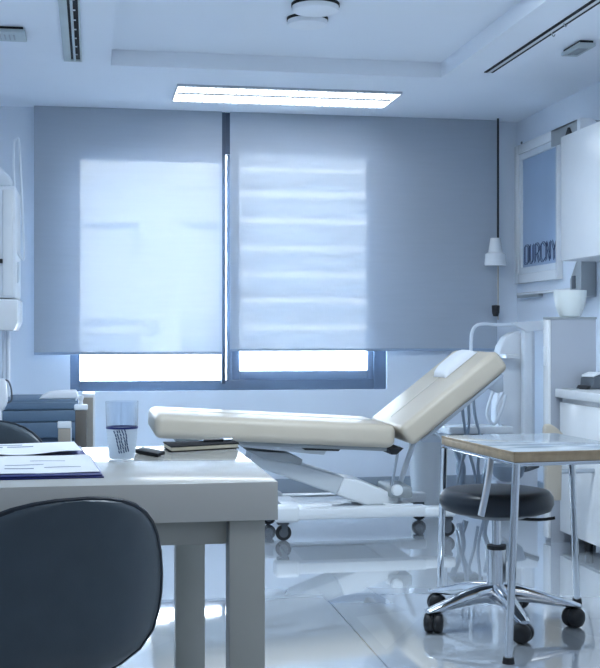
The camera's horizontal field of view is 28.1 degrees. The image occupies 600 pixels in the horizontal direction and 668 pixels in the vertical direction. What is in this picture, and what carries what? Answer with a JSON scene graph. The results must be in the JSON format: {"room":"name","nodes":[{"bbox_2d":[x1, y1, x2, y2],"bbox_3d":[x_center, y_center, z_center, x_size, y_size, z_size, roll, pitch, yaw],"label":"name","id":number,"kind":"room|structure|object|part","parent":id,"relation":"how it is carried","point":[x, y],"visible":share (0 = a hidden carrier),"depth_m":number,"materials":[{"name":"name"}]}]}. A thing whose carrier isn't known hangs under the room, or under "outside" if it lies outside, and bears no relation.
{"room":"examination room","nodes":[
{"label":"examination room","id":0,"kind":"room"},
{"bbox_2d":[74,395,87,447],"bbox_3d":[-1.148,0.460,6.291,0.071,0.278,0.078,0,0,-10],"label":"pump bottle","id":1,"kind":"object","parent":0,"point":[80,409],"visible":0.86,"depth_m":6.27,"materials":[{"name":"white plastic"}]},
{"bbox_2d":[0,106,516,478],"bbox_3d":[-0.328,-0.207,8.392,4.180,2.615,0.250,0,0,-10],"label":"wall","id":2,"kind":"structure","parent":0,"point":[30,373],"depth_m":8.25,"materials":[{"name":"paint"}]},
{"bbox_2d":[221,112,224,383],"bbox_3d":[-0.527,-0.588,8.228,0.026,1.855,0.064,0,0,-10],"label":"trim","id":3,"kind":"structure","parent":2,"relation":"attached to","point":[223,113],"depth_m":8.20,"materials":[{"name":"metal"}]},
{"bbox_2d":[225,113,229,154],"bbox_3d":[-0.497,-1.373,8.236,0.036,0.285,0.059,0,0,-10],"label":"trim","id":4,"kind":"structure","parent":2,"relation":"attached to","point":[227,115],"depth_m":8.21,"materials":[{"name":"metal"}]},
{"bbox_2d":[70,155,385,390],"bbox_3d":[-0.478,-0.476,8.306,2.186,1.728,0.088,0,0,-10],"label":"window","id":5,"kind":"structure","parent":2,"relation":"in","point":[374,376],"depth_m":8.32,"materials":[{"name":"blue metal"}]},
{"bbox_2d":[34,106,221,354],"bbox_3d":[-1.151,-0.688,8.084,1.251,1.653,0.057,0,0,-10],"label":"roller blind","id":6,"kind":"object","parent":5,"relation":"attached to","point":[128,202],"visible":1,"depth_m":8.06,"materials":[{"name":"fabric"}]},
{"bbox_3d":[-1.147,0.130,8.062,1.251,0.018,0.014,0,0,-10],"label":"rail","id":7,"kind":"part","parent":6,"relation":"part of","materials":[{"name":"grey metal"}]},
{"bbox_3d":[-0.478,-0.476,8.310,2.186,1.728,0.080,0,0,-10],"label":"frame","id":8,"kind":"part","parent":5,"relation":"part of","materials":[{"name":"metal"}]},
{"bbox_3d":[0.017,-0.474,8.406,1.004,1.582,0.060,0,0,-10],"label":"sash","id":9,"kind":"part","parent":5,"relation":"part of","materials":[{"name":"white glass"}]},
{"bbox_2d":[230,112,496,350],"bbox_3d":[0.456,-0.698,8.362,1.901,1.632,0.057,0,0,-10],"label":"roller blind","id":10,"kind":"object","parent":2,"relation":"attached to","point":[348,233],"visible":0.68,"depth_m":8.33,"materials":[{"name":"grey fabric"}]},
{"bbox_3d":[0.459,0.110,8.341,1.901,0.018,0.014,0,0,-10],"label":"rail","id":11,"kind":"part","parent":10,"relation":"part of","materials":[{"name":"grey metal"}]},
{"bbox_2d":[275,474,481,492],"bbox_3d":[-0.305,1.050,8.260,3.780,0.100,0.018,0,0,-10],"label":"baseboard","id":12,"kind":"structure","parent":2,"relation":"attached to","point":[289,485],"depth_m":8.33,"materials":[{"name":"white"}]},
{"bbox_2d":[0,0,599,121],"bbox_3d":[0.500,-1.665,3.614,4.180,0.300,9.950,0,0,-10],"label":"ceiling","id":13,"kind":"structure","parent":0,"point":[436,53],"depth_m":6.75,"materials":[{"name":"paint"}]},
{"bbox_2d":[0,26,26,41],"bbox_3d":[-1.464,-1.498,5.992,0.186,0.035,0.193,0,0,-10],"label":"ceiling speaker","id":14,"kind":"object","parent":13,"relation":"attached to","point":[7,33],"visible":1,"depth_m":5.94,"materials":[{"name":"grey plastic"}]},
{"bbox_2d":[58,0,81,61],"bbox_3d":[-1.113,-1.508,5.816,0.098,0.014,1.630,0,0,-10],"label":"ceiling vent","id":15,"kind":"object","parent":13,"relation":"in","point":[69,10],"visible":1,"depth_m":5.93,"materials":[{"name":"grey plastic"}]},
{"bbox_2d":[172,84,401,108],"bbox_3d":[-0.093,-1.506,7.622,1.404,0.025,0.482,0,0,-10],"label":"recessed light","id":16,"kind":"object","parent":13,"relation":"in","point":[187,93],"visible":1,"depth_m":7.58,"materials":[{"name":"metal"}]},
{"bbox_2d":[287,14,327,29],"bbox_3d":[0.038,-1.583,6.097,0.211,0.044,0.211,0,0,-10],"label":"smoke detector","id":17,"kind":"object","parent":13,"relation":"attached to","point":[295,21],"visible":0.92,"depth_m":6.05,"materials":[{"name":"white plastic"}]},
{"bbox_2d":[291,0,339,16],"bbox_3d":[0.075,-1.583,5.833,0.235,0.044,0.235,0,0,-10],"label":"smoke detector","id":18,"kind":"object","parent":13,"relation":"attached to","point":[307,8],"visible":1,"depth_m":5.78,"materials":[{"name":"white plastic"}]},
{"bbox_2d":[484,118,505,319],"bbox_3d":[1.367,-0.807,8.397,0.156,1.414,0.125,0,0,-10],"label":"pull cord","id":19,"kind":"object","parent":13,"relation":"hanging from","point":[494,256],"visible":1,"depth_m":8.38,"materials":[{"name":"black plastic"}]},
{"bbox_3d":[1.373,-0.164,8.418,0.056,0.083,0.056,0,0,-10],"label":"cord","id":20,"kind":"part","parent":19,"relation":"part of","materials":[{"name":"black plastic"}]},
{"bbox_3d":[1.391,-1.089,8.431,0.015,0.850,0.015,0,0,13],"label":"cord","id":21,"kind":"part","parent":19,"relation":"part of","materials":[{"name":"black plastic"}]},
{"bbox_3d":[1.391,-0.299,8.431,0.009,0.398,0.009,0,0,-32],"label":"cord","id":22,"kind":"part","parent":19,"relation":"part of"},
{"bbox_2d":[484,0,599,72],"bbox_3d":[1.322,-1.512,5.606,0.054,0.006,2.715,0,0,-10],"label":"ceiling vent","id":23,"kind":"object","parent":13,"relation":"in","point":[591,4],"visible":1,"depth_m":6.06,"materials":[{"name":"white metal"}]},
{"bbox_2d":[561,40,595,56],"bbox_3d":[1.460,-1.498,6.299,0.092,0.035,0.242,0,0,-10],"label":"ceiling speaker","id":24,"kind":"object","parent":13,"relation":"attached to","point":[580,47],"visible":1,"depth_m":6.25,"materials":[{"name":"grey plastic"}]},
{"bbox_2d":[568,48,587,54],"bbox_3d":[1.458,-1.482,6.298,0.050,0.004,0.142,0,0,-10],"label":"grille","id":25,"kind":"object","parent":24,"relation":"attached to","point":[571,51],"depth_m":6.29,"materials":[{"name":"grey metal"}]},
{"bbox_2d":[116,492,599,667],"bbox_3d":[0.500,1.175,3.614,4.180,0.150,9.950,0,0,-10],"label":"floor","id":26,"kind":"structure","parent":0,"point":[351,592],"depth_m":4.95,"materials":[{"name":"tile"}]},
{"bbox_2d":[0,420,42,443],"bbox_3d":[-1.095,0.704,4.061,0.514,0.791,0.576,0,0,-10],"label":"desk chair","id":27,"kind":"object","parent":26,"relation":"on","point":[10,432],"visible":0.22,"depth_m":4.29,"materials":[{"name":"leather"}]},
{"bbox_2d":[2,394,78,442],"bbox_3d":[-1.549,0.731,6.582,0.745,0.738,1.200,0,0,-10],"label":"base cabinet","id":28,"kind":"object","parent":26,"relation":"on","point":[41,416],"visible":0.27,"depth_m":6.59,"materials":[{"name":"blue laminate"}]},
{"bbox_2d":[0,378,12,419],"bbox_3d":[-1.552,0.415,6.277,0.095,0.368,0.060,0,0,-10],"label":"handset","id":29,"kind":"object","parent":28,"relation":"on","point":[3,384],"visible":0.92,"depth_m":6.25,"materials":[{"name":"white plastic"}]},
{"bbox_3d":[-1.567,0.450,6.567,0.676,0.060,0.021,0,0,-10],"label":"drawer","id":30,"kind":"part","parent":28,"relation":"part of","materials":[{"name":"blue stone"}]},
{"bbox_3d":[-1.567,0.395,6.567,0.676,0.038,0.021,0,0,-10],"label":"drawer","id":31,"kind":"part","parent":28,"relation":"part of","materials":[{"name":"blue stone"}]},
{"bbox_3d":[-1.567,0.528,6.567,0.676,0.085,0.021,0,0,-10],"label":"drawer","id":32,"kind":"part","parent":28,"relation":"part of","materials":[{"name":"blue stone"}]},
{"bbox_2d":[39,389,77,398],"bbox_3d":[-1.364,0.340,6.792,0.209,0.041,0.250,0,0,-10],"label":"towel","id":33,"kind":"object","parent":28,"relation":"on","point":[57,394],"visible":0.95,"depth_m":6.67,"materials":[{"name":"fabric"}]},
{"bbox_2d":[57,421,71,441],"bbox_3d":[-1.213,0.525,6.184,0.071,0.149,0.068,0,0,-10],"label":"storage jar","id":34,"kind":"object","parent":28,"relation":"on","point":[64,427],"visible":0.69,"depth_m":6.15,"materials":[{"name":"white plastic"}]},
{"bbox_3d":[-1.214,0.468,6.184,0.070,0.034,0.066,0,0,-10],"label":"lid","id":35,"kind":"part","parent":34,"relation":"part of","materials":[{"name":"white plastic"}]},
{"bbox_2d":[0,496,162,667],"bbox_3d":[-0.583,0.704,2.490,0.514,0.791,0.576,0,0,-34],"label":"desk chair","id":36,"kind":"object","parent":26,"relation":"on","point":[81,578],"visible":1,"depth_m":2.28,"materials":[{"name":"leather"}]},
{"bbox_2d":[82,392,94,446],"bbox_3d":[-1.318,0.733,7.482,0.078,0.734,0.305,0,0,-10],"label":"base cabinet","id":37,"kind":"object","parent":26,"relation":"on","point":[89,397],"visible":0.24,"depth_m":7.33,"materials":[{"name":"white paint"}]},
{"bbox_3d":[-1.297,0.564,7.338,0.062,0.352,0.014,0,0,-10],"label":"panel","id":38,"kind":"part","parent":37,"relation":"part of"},
{"bbox_2d":[0,446,277,667],"bbox_3d":[-0.737,0.730,3.305,1.217,0.740,0.975,0,0,-10],"label":"desk","id":39,"kind":"object","parent":26,"relation":"on","point":[193,499],"visible":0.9,"depth_m":2.94,"materials":[{"name":"white laminate"}]},
{"bbox_2d":[0,446,84,455],"bbox_3d":[-0.788,0.355,3.603,0.289,0.008,0.306,0,0,-10],"label":"booklet","id":40,"kind":"object","parent":39,"relation":"on","point":[82,451],"visible":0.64,"depth_m":3.53,"materials":[{"name":"blue paper"}]},
{"bbox_2d":[0,442,81,454],"bbox_3d":[-0.828,0.341,3.595,0.347,0.010,0.332,0,0,-10],"label":"printed form","id":41,"kind":"object","parent":40,"relation":"on","point":[21,448],"visible":1,"depth_m":3.59,"materials":[{"name":"paper"}]},
{"bbox_2d":[0,445,32,447],"bbox_3d":[-0.895,0.343,3.662,0.163,0.002,0.086,0,0,-11],"label":"print","id":42,"kind":"object","parent":41,"relation":"on","point":[1,446],"depth_m":3.66},
{"bbox_2d":[0,456,103,479],"bbox_3d":[-0.725,0.355,3.202,0.394,0.008,0.498,0,0,-10],"label":"folder","id":43,"kind":"object","parent":39,"relation":"on","point":[72,475],"visible":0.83,"depth_m":2.99,"materials":[{"name":"blue plastic"}]},
{"bbox_2d":[0,454,99,473],"bbox_3d":[-0.726,0.350,3.231,0.365,0.002,0.458,0,0,-10],"label":"printed form","id":44,"kind":"object","parent":43,"relation":"on","point":[13,464],"visible":1,"depth_m":3.22,"materials":[{"name":"paper"}]},
{"bbox_2d":[4,460,80,468],"bbox_3d":[-0.690,0.349,3.211,0.195,0.002,0.195,0,0,-13],"label":"print","id":45,"kind":"object","parent":44,"relation":"on","point":[21,464],"depth_m":3.21},
{"bbox_2d":[106,425,137,458],"bbox_3d":[-0.515,0.277,3.470,0.095,0.165,0.095,0,0,-10],"label":"cup","id":46,"kind":"object","parent":39,"relation":"on","point":[121,439],"visible":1,"depth_m":3.44,"materials":[{"name":"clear plastic"}]},
{"bbox_2d":[135,447,164,456],"bbox_3d":[-0.454,0.354,3.610,0.060,0.011,0.230,0,0,-32],"label":"phone","id":47,"kind":"object","parent":39,"relation":"on","point":[142,450],"visible":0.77,"depth_m":3.58,"materials":[{"name":"black plastic"}]},
{"bbox_3d":[-0.351,0.777,3.808,0.091,0.646,0.085,0,0,-10],"label":"leg","id":48,"kind":"part","parent":39,"relation":"part of","materials":[{"name":"paint"}]},
{"bbox_2d":[163,440,238,451],"bbox_3d":[-0.303,0.351,3.755,0.229,0.018,0.166,0,0,-15],"label":"notebook","id":49,"kind":"object","parent":39,"relation":"on","point":[179,446],"visible":1,"depth_m":3.73,"materials":[{"name":"black paper"}]},
{"bbox_2d":[199,438,231,441],"bbox_3d":[-0.268,0.336,3.800,0.111,0.011,0.010,0,0,-23],"label":"pen","id":50,"kind":"object","parent":49,"relation":"on","point":[220,439],"visible":1,"depth_m":3.80,"materials":[{"name":"black plastic"}]},
{"bbox_3d":[-0.136,0.777,2.973,0.087,0.646,0.085,0,0,-10],"label":"leg","id":51,"kind":"part","parent":39,"relation":"part of","materials":[{"name":"paint"}]},
{"bbox_2d":[148,350,505,540],"bbox_3d":[0.125,0.599,6.705,1.907,1.001,0.730,0,0,-10],"label":"examination table","id":52,"kind":"object","parent":26,"relation":"on","point":[428,404],"visible":0.88,"depth_m":6.46,"materials":[{"name":"beige leather"}]},
{"bbox_2d":[148,406,394,447],"bbox_3d":[-0.181,0.512,6.652,1.286,0.195,0.730,0,0,-10],"label":"seat cushion","id":53,"kind":"object","parent":52,"relation":"on","point":[251,429],"depth_m":6.33,"materials":[{"name":"beige leather"}]},
{"bbox_3d":[-0.154,0.661,6.540,0.301,0.080,0.220,0,0,-10],"label":"pivot plate","id":54,"kind":"part","parent":52,"relation":"part of","materials":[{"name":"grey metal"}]},
{"bbox_3d":[-0.141,0.589,6.659,1.135,0.086,0.590,0,0,-10],"label":"seat frame","id":55,"kind":"part","parent":52,"relation":"part of","materials":[{"name":"grey metal"}]},
{"bbox_3d":[-0.036,0.752,6.580,0.523,0.236,0.220,0,0,-10],"label":"arm","id":56,"kind":"part","parent":52,"relation":"part of","materials":[{"name":"grey paint"}]},
{"bbox_3d":[0.196,0.957,7.001,0.790,0.057,0.090,0,0,-10],"label":"rail","id":57,"kind":"part","parent":52,"relation":"part of","materials":[{"name":"white metal"}]},
{"bbox_3d":[0.204,0.958,6.719,0.470,0.035,0.460,0,0,-10],"label":"plate","id":58,"kind":"part","parent":52,"relation":"part of","materials":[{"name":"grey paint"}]},
{"bbox_3d":[0.291,0.957,6.449,0.790,0.057,0.090,0,0,-10],"label":"rail","id":59,"kind":"part","parent":52,"relation":"part of","materials":[{"name":"white metal"}]},
{"bbox_3d":[0.354,0.858,6.648,0.341,0.153,0.244,0,0,-10],"label":"arm","id":60,"kind":"part","parent":52,"relation":"part of","materials":[{"name":"white paint"}]},
{"bbox_3d":[0.525,0.844,6.495,0.064,0.064,0.040,0,0,-10],"label":"drive knob","id":61,"kind":"part","parent":52,"relation":"part of","materials":[{"name":"white paint"}]},
{"bbox_3d":[0.751,0.565,6.545,0.075,0.096,0.016,0,0,-10],"label":"handle","id":62,"kind":"part","parent":52,"relation":"part of","materials":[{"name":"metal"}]},
{"bbox_2d":[372,350,505,443],"bbox_3d":[0.773,0.345,6.817,0.592,0.494,0.730,0,0,-10],"label":"backrest cushion","id":63,"kind":"object","parent":52,"relation":"on","point":[428,404],"depth_m":6.50,"materials":[{"name":"beige leather"}]},
{"bbox_2d":[433,350,476,377],"bbox_3d":[0.881,0.168,6.832,0.190,0.156,0.240,0,0,-10],"label":"pillow","id":64,"kind":"object","parent":52,"relation":"on","point":[454,361],"visible":1,"depth_m":6.74,"materials":[{"name":"fabric"}]},
{"bbox_3d":[0.820,0.399,6.825,0.465,0.367,0.690,0,0,-10],"label":"backrest frame","id":65,"kind":"part","parent":52,"relation":"part of","materials":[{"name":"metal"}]},
{"bbox_2d":[408,433,448,505],"bbox_3d":[0.789,0.858,7.393,0.260,0.484,0.260,0,0,-10],"label":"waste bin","id":66,"kind":"object","parent":26,"relation":"on","point":[425,459],"visible":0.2,"depth_m":7.29,"materials":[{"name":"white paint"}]},
{"bbox_2d":[439,321,542,486],"bbox_3d":[1.272,0.506,7.648,0.708,1.188,0.663,0,0,-10],"label":"equipment cart","id":67,"kind":"object","parent":26,"relation":"on","point":[512,409],"visible":0.7,"depth_m":7.79,"materials":[{"name":"white plastic"}]},
{"bbox_2d":[439,424,512,434],"bbox_3d":[1.123,0.622,7.675,0.424,0.074,0.240,0,0,-10],"label":"tray","id":68,"kind":"object","parent":67,"relation":"on","point":[451,429],"depth_m":7.57,"materials":[{"name":"metal"}]},
{"bbox_3d":[1.328,0.269,7.791,0.514,0.703,0.022,0,0,-10],"label":"curved arm","id":69,"kind":"part","parent":67,"relation":"part of"},
{"bbox_3d":[1.400,0.339,7.905,0.267,0.716,0.120,0,0,-10],"label":"rounded panel","id":70,"kind":"part","parent":67,"relation":"part of","materials":[{"name":"white plastic"}]},
{"bbox_2d":[493,463,538,481],"bbox_3d":[1.321,0.853,7.435,0.294,0.115,0.226,0,0,-10],"label":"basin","id":71,"kind":"object","parent":67,"relation":"in","point":[501,471],"depth_m":7.37,"materials":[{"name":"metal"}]},
{"bbox_3d":[1.479,0.499,7.817,0.068,1.102,0.060,0,0,-10],"label":"post","id":72,"kind":"part","parent":67,"relation":"part of","materials":[{"name":"white plastic"}]},
{"bbox_2d":[423,483,584,643],"bbox_3d":[0.751,0.842,4.522,0.626,0.516,0.599,0,0,-10],"label":"stool","id":73,"kind":"object","parent":26,"relation":"on","point":[464,500],"visible":0.91,"depth_m":4.47,"materials":[{"name":"black plastic"}]},
{"bbox_3d":[0.624,0.984,4.673,0.283,0.084,0.072,0,0,45],"label":"leg","id":74,"kind":"part","parent":73,"relation":"part of","materials":[{"name":"silver metal"}]},
{"bbox_3d":[0.593,0.984,4.473,0.283,0.084,0.072,0,0,-27],"label":"leg","id":75,"kind":"part","parent":73,"relation":"part of","materials":[{"name":"silver metal"}]},
{"bbox_3d":[0.745,0.629,4.552,0.430,0.090,0.430,0,0,-10],"label":"seat","id":76,"kind":"part","parent":73,"relation":"part of","materials":[{"name":"black leather"}]},
{"bbox_3d":[0.774,0.984,4.383,0.072,0.084,0.284,0,0,-10],"label":"leg","id":77,"kind":"part","parent":73,"relation":"part of","materials":[{"name":"silver metal"}]},
{"bbox_3d":[0.876,0.691,4.504,0.163,0.023,0.013,0,0,20],"label":"height lever","id":78,"kind":"part","parent":73,"relation":"part of","materials":[{"name":"black rubber"}]},
{"bbox_3d":[0.915,0.984,4.526,0.283,0.084,0.072,0,0,9],"label":"leg","id":79,"kind":"part","parent":73,"relation":"part of","materials":[{"name":"silver metal"}]},
{"bbox_2d":[437,433,599,664],"bbox_3d":[0.865,0.746,4.470,0.625,0.708,0.948,0,0,-3],"label":"side table","id":80,"kind":"object","parent":26,"relation":"on","point":[539,449],"visible":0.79,"depth_m":4.18,"materials":[{"name":"silver metal"}]},
{"bbox_3d":[0.563,0.761,4.768,0.026,0.664,0.303,0,0,3],"label":"leg","id":81,"kind":"part","parent":80,"relation":"part of","materials":[{"name":"silver metal"}]},
{"bbox_3d":[0.709,0.761,4.007,0.052,0.655,0.027,0,0,14],"label":"leg","id":82,"kind":"part","parent":80,"relation":"part of","materials":[{"name":"silver metal"}]},
{"bbox_3d":[0.862,0.434,4.370,0.471,0.015,0.654,0,0,-14],"label":"frame rail","id":83,"kind":"part","parent":80,"relation":"part of","materials":[{"name":"silver metal"}]},
{"bbox_3d":[1.086,0.761,4.751,0.027,0.666,0.350,0,0,17],"label":"leg","id":84,"kind":"part","parent":80,"relation":"part of","materials":[{"name":"silver metal"}]},
{"bbox_2d":[543,317,596,541],"bbox_3d":[1.433,0.505,6.396,0.283,1.190,0.082,0,0,-10],"label":"base cabinet","id":85,"kind":"object","parent":26,"relation":"on","point":[569,343],"visible":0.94,"depth_m":6.36,"materials":[{"name":"white paint"}]},
{"bbox_3d":[1.299,0.120,6.377,0.014,0.100,0.012,0,0,-10],"label":"handle","id":86,"kind":"part","parent":85,"relation":"part of","materials":[{"name":"silver metal"}]},
{"bbox_3d":[1.313,0.502,6.379,0.014,1.156,0.074,0,0,-10],"label":"door","id":87,"kind":"part","parent":85,"relation":"part of","materials":[{"name":"white paint"}]},
{"bbox_2d":[553,290,586,316],"bbox_3d":[1.440,-0.161,6.399,0.173,0.141,0.173,0,0,-10],"label":"bowl","id":88,"kind":"object","parent":85,"relation":"on","point":[568,303],"visible":0.94,"depth_m":6.33,"materials":[{"name":"ceramic"}]},
{"bbox_3d":[1.438,-0.084,6.397,0.271,0.012,0.082,0,0,-10],"label":"panel","id":89,"kind":"part","parent":85,"relation":"part of","materials":[{"name":"grey metal"}]},
{"bbox_2d":[560,398,599,550],"bbox_3d":[1.853,0.717,5.190,0.574,0.767,2.406,0,0,-10],"label":"base cabinet","id":90,"kind":"object","parent":26,"relation":"on","point":[578,418],"visible":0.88,"depth_m":6.01,"materials":[{"name":"white paint"}]},
{"bbox_2d":[542,424,594,500],"bbox_3d":[1.314,0.624,5.860,0.262,0.371,0.040,0,0,-10],"label":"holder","id":91,"kind":"object","parent":90,"relation":"attached to","point":[552,473],"visible":0.62,"depth_m":5.83,"materials":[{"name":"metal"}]},
{"bbox_3d":[1.236,0.624,5.847,0.104,0.371,0.040,0,0,-10],"label":"moulding","id":92,"kind":"part","parent":91,"relation":"part of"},
{"bbox_2d":[555,389,599,402],"bbox_3d":[1.842,0.310,5.193,0.594,0.045,2.405,0,0,-10],"label":"countertop","id":93,"kind":"structure","parent":90,"relation":"on","point":[591,395],"depth_m":6.04,"materials":[{"name":"white paint"}]},
{"bbox_2d":[577,372,599,389],"bbox_3d":[1.548,0.237,6.298,0.195,0.101,0.100,0,0,-30],"label":"instrument","id":94,"kind":"object","parent":93,"relation":"on","point":[589,380],"visible":1,"depth_m":6.25,"materials":[{"name":"metal"}]},
{"bbox_2d":[517,81,599,481],"bbox_3d":[2.482,-0.207,3.830,0.200,2.615,9.700,0,0,-10],"label":"wall","id":95,"kind":"structure","parent":0,"point":[585,103],"depth_m":7.99,"materials":[{"name":"paint"}]},
{"bbox_2d":[515,131,562,283],"bbox_3d":[1.612,-0.843,8.146,0.039,0.975,0.797,0,0,-10],"label":"framed poster","id":96,"kind":"object","parent":95,"relation":"attached to","point":[537,163],"visible":0.93,"depth_m":8.15,"materials":[{"name":"paper"}]},
{"bbox_2d":[538,481,542,487],"bbox_3d":[1.698,1.050,7.719,0.018,0.100,1.732,0,0,-10],"label":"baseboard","id":97,"kind":"structure","parent":95,"relation":"attached to","point":[540,484],"depth_m":8.10,"materials":[{"name":"white"}]},
{"bbox_2d":[517,288,569,297],"bbox_3d":[1.643,-0.271,7.973,0.036,0.038,1.090,0,0,-10],"label":"wall ledge","id":98,"kind":"object","parent":95,"relation":"attached to","point":[535,293],"visible":0.75,"depth_m":8.14,"materials":[{"name":"white paint"}]},
{"bbox_2d":[551,118,599,146],"bbox_3d":[1.683,-1.208,7.221,0.214,0.100,0.454,0,0,-10],"label":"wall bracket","id":99,"kind":"object","parent":95,"relation":"attached to","point":[556,134],"visible":0.52,"depth_m":7.13,"materials":[{"name":"grey metal"}]},
{"bbox_2d":[561,121,599,261],"bbox_3d":[1.779,-0.777,6.303,0.339,0.715,1.300,0,0,-10],"label":"upper cabinet","id":100,"kind":"object","parent":95,"relation":"attached to","point":[580,149],"visible":1,"depth_m":6.62,"materials":[{"name":"white paint"}]},
{"bbox_2d":[570,261,595,296],"bbox_3d":[1.711,-0.336,7.339,0.119,0.263,0.220,0,0,-10],"label":"dispenser","id":101,"kind":"object","parent":95,"relation":"attached to","point":[583,277],"visible":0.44,"depth_m":7.24,"materials":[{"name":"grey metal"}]},
{"bbox_3d":[-1.439,-0.208,3.150,0.200,2.615,9.700,0,0,-10],"label":"wall","id":102,"kind":"structure","parent":0,"visible":0},
{"bbox_2d":[0,137,24,396],"bbox_3d":[-1.784,-0.383,6.907,0.402,1.488,0.480,0,0,-10],"label":"medical equipment","id":103,"kind":"object","parent":102,"relation":"attached to","point":[10,303],"depth_m":6.72,"materials":[{"name":"white plastic"}]},
{"bbox_3d":[-1.635,-0.510,6.713,0.057,0.594,0.012,0,0,-10],"label":"door","id":104,"kind":"part","parent":103,"relation":"part of","materials":[{"name":"white paint"}]}
]}

